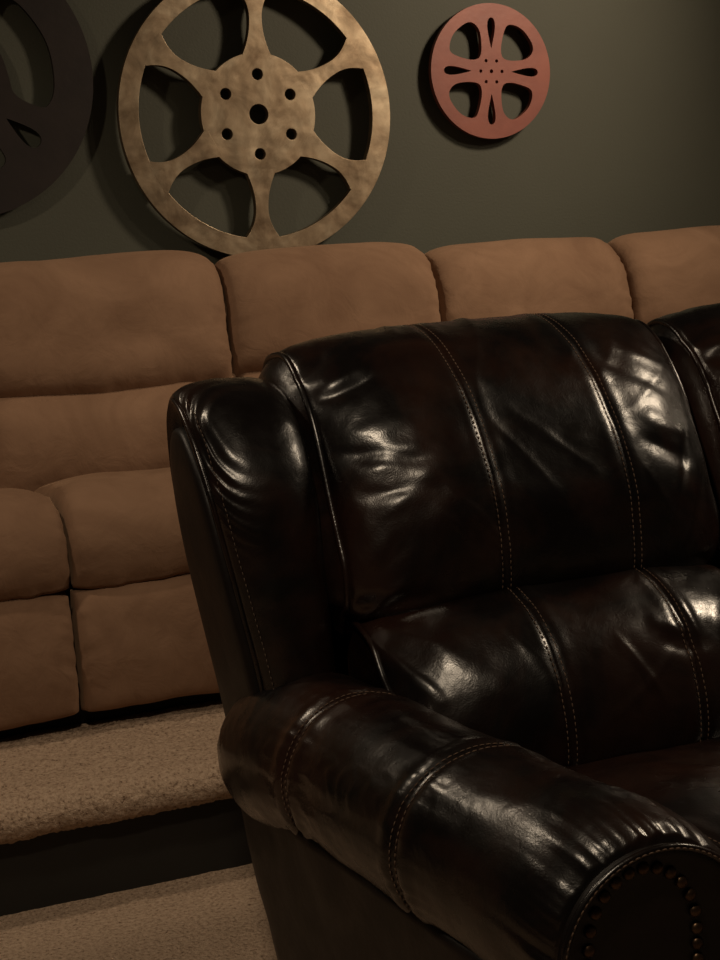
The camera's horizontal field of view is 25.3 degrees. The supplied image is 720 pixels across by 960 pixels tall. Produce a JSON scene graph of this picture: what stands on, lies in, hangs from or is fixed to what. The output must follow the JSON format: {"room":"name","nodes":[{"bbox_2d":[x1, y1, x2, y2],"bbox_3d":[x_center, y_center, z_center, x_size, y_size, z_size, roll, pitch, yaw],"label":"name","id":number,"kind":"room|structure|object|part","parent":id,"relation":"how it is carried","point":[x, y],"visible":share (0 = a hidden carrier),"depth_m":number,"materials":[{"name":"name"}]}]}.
{"room":"home theater","nodes":[
{"label":"home theater","id":0,"kind":"room"},
{"bbox_2d":[0,863,276,959],"bbox_3d":[1.359,1.025,1.315,7.600,0.004,4.980,-7,10,-21],"label":"floor","id":1,"kind":"structure","parent":0,"point":[220,914],"depth_m":3.06,"materials":[{"name":"beige carpet"}]},
{"bbox_2d":[0,699,231,844],"bbox_3d":[0.212,0.445,4.096,7.600,0.102,1.305,-7,10,-21],"label":"platform","id":2,"kind":"object","parent":1,"relation":"on","point":[111,770],"visible":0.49,"depth_m":3.23,"materials":[{"name":"beige carpet"}]},
{"bbox_2d":[0,798,251,916],"bbox_3d":[0.211,0.543,4.132,7.600,0.190,1.222,-7,10,-21],"label":"platform riser","id":3,"kind":"object","parent":2,"relation":"attached to","point":[50,869],"depth_m":3.22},
{"bbox_2d":[0,225,719,736],"bbox_3d":[0.032,-0.103,4.052,3.280,1.024,0.853,-7,10,-21],"label":"sofa","id":4,"kind":"object","parent":2,"relation":"on","point":[100,618],"visible":0.38,"depth_m":3.85,"materials":[{"name":"brown fabric"}]},
{"bbox_2d":[0,488,69,601],"bbox_3d":[-0.977,0.138,3.517,0.574,0.222,0.533,-7,10,-21],"label":"seat cushion","id":5,"kind":"object","parent":4,"relation":"on","point":[35,524],"depth_m":3.38,"materials":[{"name":"beige fabric"}]},
{"bbox_3d":[0.031,0.190,4.148,3.260,0.417,0.730,-7,10,-21],"label":"frame","id":6,"kind":"part","parent":4,"relation":"part of","materials":[{"name":"brown fabric"}]},
{"bbox_2d":[35,467,189,588],"bbox_3d":[-0.450,0.073,3.722,0.548,0.219,0.529,-7,10,-21],"label":"seat cushion","id":7,"kind":"object","parent":4,"relation":"on","point":[119,526],"depth_m":3.46,"materials":[{"name":"beige fabric"}]},
{"bbox_2d":[0,250,231,397],"bbox_3d":[-0.658,-0.391,4.002,0.639,0.343,0.321,-7,10,-21],"label":"pillow","id":8,"kind":"object","parent":4,"relation":"on","point":[154,323],"depth_m":3.89,"materials":[{"name":"beige fabric"}]},
{"bbox_2d":[0,372,235,491],"bbox_3d":[-0.597,-0.126,3.945,0.627,0.271,0.202,-7,10,-21],"label":"cushion","id":9,"kind":"object","parent":4,"relation":"on","point":[58,426],"depth_m":3.84,"materials":[{"name":"beige fabric"}]},
{"bbox_3d":[-0.087,-0.249,4.312,2.900,0.530,0.250,-7,10,-21],"label":"panel","id":10,"kind":"part","parent":4,"relation":"part of","materials":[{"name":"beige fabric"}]},
{"bbox_2d":[238,372,260,377],"bbox_3d":[-0.032,-0.197,4.161,0.578,0.271,0.205,-7,10,-21],"label":"cushion","id":11,"kind":"object","parent":4,"relation":"on","point":[240,374],"depth_m":4.04,"materials":[{"name":"beige fabric"}]},
{"bbox_2d":[214,242,440,376],"bbox_3d":[-0.094,-0.454,4.221,0.590,0.328,0.320,-7,10,-21],"label":"pillow","id":12,"kind":"object","parent":4,"relation":"on","point":[276,299],"depth_m":4.09,"materials":[{"name":"beige fabric"}]},
{"bbox_2d":[425,237,633,321],"bbox_3d":[0.447,-0.511,4.430,0.587,0.307,0.323,-7,10,-21],"label":"pillow","id":13,"kind":"object","parent":4,"relation":"on","point":[510,277],"depth_m":4.32,"materials":[{"name":"beige fabric"}]},
{"bbox_2d":[607,225,719,323],"bbox_3d":[0.983,-0.578,4.637,0.583,0.308,0.319,-7,10,-21],"label":"pillow","id":14,"kind":"object","parent":4,"relation":"on","point":[666,272],"depth_m":4.47,"materials":[{"name":"beige fabric"}]},
{"bbox_2d":[166,303,719,959],"bbox_3d":[0.682,0.324,2.328,1.666,1.141,1.165,-7,10,-21],"label":"leather sofa","id":15,"kind":"object","parent":1,"relation":"on","point":[456,583],"visible":1,"depth_m":2.25,"materials":[{"name":"black leather"}]},
{"bbox_3d":[-0.199,0.181,2.364,0.089,0.518,0.220,-7,10,-21],"label":"wing panel","id":16,"kind":"part","parent":15,"relation":"part of","materials":[{"name":"brown leather"}]},
{"bbox_3d":[0.521,0.313,2.743,1.383,0.930,0.250,-7,10,-21],"label":"panel","id":17,"kind":"part","parent":15,"relation":"part of","materials":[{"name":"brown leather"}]},
{"bbox_3d":[0.082,0.700,2.070,0.191,0.455,0.869,-8,10,-24],"label":"arm panel","id":18,"kind":"part","parent":15,"relation":"part of","materials":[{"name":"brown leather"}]},
{"bbox_2d":[346,564,719,766],"bbox_3d":[0.327,0.279,2.336,0.626,0.279,0.288,-7,10,-21],"label":"lumbar cushion","id":19,"kind":"object","parent":15,"relation":"on","point":[586,665],"depth_m":2.23,"materials":[{"name":"brown leather"}]},
{"bbox_3d":[0.309,0.664,1.701,0.230,0.596,0.059,-7,10,-21],"label":"arm panel","id":20,"kind":"part","parent":15,"relation":"part of","materials":[{"name":"brown leather"}]},
{"bbox_2d":[566,737,719,847],"bbox_3d":[0.493,0.514,2.048,0.588,0.280,0.741,-7,10,-21],"label":"seat cushion","id":21,"kind":"object","parent":15,"relation":"on","point":[681,774],"depth_m":2.13,"materials":[{"name":"brown leather"}]},
{"bbox_2d":[0,0,719,264],"bbox_3d":[-0.113,-0.705,4.571,7.600,2.550,0.100,-7,10,-21],"label":"wall","id":22,"kind":"structure","parent":0,"point":[624,138],"depth_m":4.59,"materials":[{"name":"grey paint"}]},
{"bbox_2d":[0,0,92,213],"bbox_3d":[-1.035,-1.022,4.080,0.710,0.710,0.036,-7,10,-21],"label":"reel","id":23,"kind":"object","parent":22,"relation":"attached to","point":[26,172],"visible":1,"depth_m":4.16,"materials":[{"name":"brown metal"}]},
{"bbox_2d":[116,0,389,254],"bbox_3d":[-0.286,-0.996,4.372,0.774,0.774,0.061,-7,10,-21],"label":"reel","id":24,"kind":"object","parent":22,"relation":"attached to","point":[148,47],"visible":0.99,"depth_m":4.35,"materials":[{"name":"gold metal"}]},
{"bbox_2d":[429,3,549,138],"bbox_3d":[0.370,-1.177,4.622,0.380,0.380,0.042,-7,10,-21],"label":"reel","id":25,"kind":"object","parent":22,"relation":"attached to","point":[489,61],"visible":1,"depth_m":4.60,"materials":[{"name":"red paint"}]}
]}

